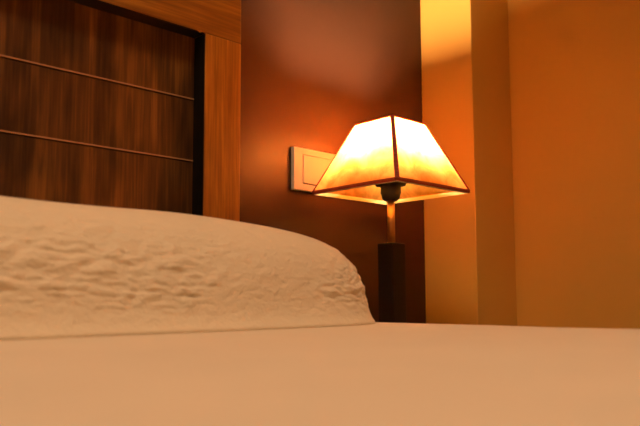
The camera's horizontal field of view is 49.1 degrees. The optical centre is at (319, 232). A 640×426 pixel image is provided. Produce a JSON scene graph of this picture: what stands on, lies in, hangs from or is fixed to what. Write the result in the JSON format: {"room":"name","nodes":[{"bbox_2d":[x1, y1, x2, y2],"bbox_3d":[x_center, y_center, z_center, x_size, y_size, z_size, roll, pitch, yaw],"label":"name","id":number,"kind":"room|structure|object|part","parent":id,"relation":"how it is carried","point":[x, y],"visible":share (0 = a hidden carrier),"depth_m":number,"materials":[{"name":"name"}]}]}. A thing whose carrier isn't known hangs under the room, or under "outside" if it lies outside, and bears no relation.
{"room":"bedroom","nodes":[
{"label":"bedroom","id":0,"kind":"room"},
{"bbox_2d":[240,0,425,323],"bbox_3d":[-0.896,-0.639,0.582,3.479,2.550,0.100,5,-8,-43],"label":"wall","id":1,"kind":"structure","parent":0,"point":[312,71],"depth_m":1.34,"materials":[{"name":"brown paint"}]},
{"bbox_2d":[0,0,240,221],"bbox_3d":[-0.725,-0.033,0.579,1.600,0.842,0.049,5,-8,-43],"label":"headboard","id":2,"kind":"object","parent":1,"relation":"attached to","point":[131,104],"visible":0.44,"depth_m":1.02,"materials":[{"name":"brown wood"}]},
{"bbox_3d":[-0.727,-0.404,0.615,1.600,0.095,0.049,5,-8,-43],"label":"rail","id":3,"kind":"part","parent":2,"relation":"part of","materials":[{"name":"brown wood"}]},
{"bbox_3d":[-0.169,0.063,1.098,0.069,0.747,0.049,5,-8,-43],"label":"post","id":4,"kind":"part","parent":2,"relation":"part of","materials":[{"name":"brown wood"}]},
{"bbox_2d":[291,146,334,192],"bbox_3d":[-0.005,-0.113,1.298,0.120,0.078,0.010,5,-8,-43],"label":"light switch","id":5,"kind":"object","parent":1,"relation":"attached to","point":[308,166],"visible":0.6,"depth_m":1.27,"materials":[{"name":"beige plastic"}]},
{"bbox_2d":[420,0,516,325],"bbox_3d":[0.322,-0.548,1.569,0.147,2.550,0.132,5,-8,-43],"label":"wall pier","id":6,"kind":"object","parent":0,"point":[470,272],"visible":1,"depth_m":1.48,"materials":[{"name":"paint"}]},
{"bbox_2d":[507,0,639,328],"bbox_3d":[1.534,-0.658,0.472,0.100,2.550,3.400,5,-8,-43],"label":"wall","id":7,"kind":"structure","parent":0,"point":[574,65],"depth_m":1.43,"materials":[{"name":"paint"}]},
{"bbox_3d":[0.277,0.558,-0.775,3.479,0.100,3.500,5,-8,-43],"label":"floor","id":8,"kind":"structure","parent":0,"visible":0},
{"bbox_3d":[-0.010,0.297,-0.164,1.685,0.538,1.940,5,-8,-43],"label":"bed","id":9,"kind":"object","parent":8,"relation":"on","visible":0},
{"bbox_2d":[0,322,639,425],"bbox_3d":[0.000,0.167,-0.163,1.759,0.305,1.982,5,-8,-43],"label":"bedspread","id":10,"kind":"object","parent":9,"relation":"on","point":[379,373],"visible":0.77,"depth_m":0.28,"materials":[{"name":"fabric"}]},
{"bbox_2d":[0,196,374,339],"bbox_3d":[-0.317,0.031,0.706,0.915,0.136,0.312,5,-8,-43],"label":"pillow","id":11,"kind":"object","parent":10,"relation":"on","point":[67,270],"visible":1,"depth_m":0.69,"materials":[{"name":"fabric"}]},
{"bbox_3d":[0.193,0.446,1.186,0.385,0.500,0.354,5,-8,-43],"label":"nightstand","id":12,"kind":"object","parent":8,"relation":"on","visible":0},
{"bbox_2d":[312,115,469,322],"bbox_3d":[0.124,0.002,1.215,0.200,0.390,0.200,5,-8,-43],"label":"table lamp","id":13,"kind":"object","parent":12,"relation":"on","point":[389,160],"visible":0.94,"depth_m":1.19,"materials":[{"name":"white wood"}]},
{"bbox_2d":[375,182,405,201],"bbox_3d":[0.123,-0.079,1.223,0.053,0.048,0.053,5,-8,-43],"label":"socket","id":14,"kind":"object","parent":13,"relation":"attached to","point":[390,192],"depth_m":1.21,"materials":[{"name":"black plastic"}]},
{"bbox_3d":[0.123,-0.131,1.228,0.192,0.120,0.192,5,-8,-43],"label":"lamp shade","id":15,"kind":"part","parent":13,"relation":"part of","materials":[{"name":"white fabric"}]},
{"bbox_3d":[0.124,-0.020,1.217,0.013,0.076,0.013,5,-8,-43],"label":"stem","id":16,"kind":"part","parent":13,"relation":"part of","materials":[{"name":"gold metal"}]}
]}

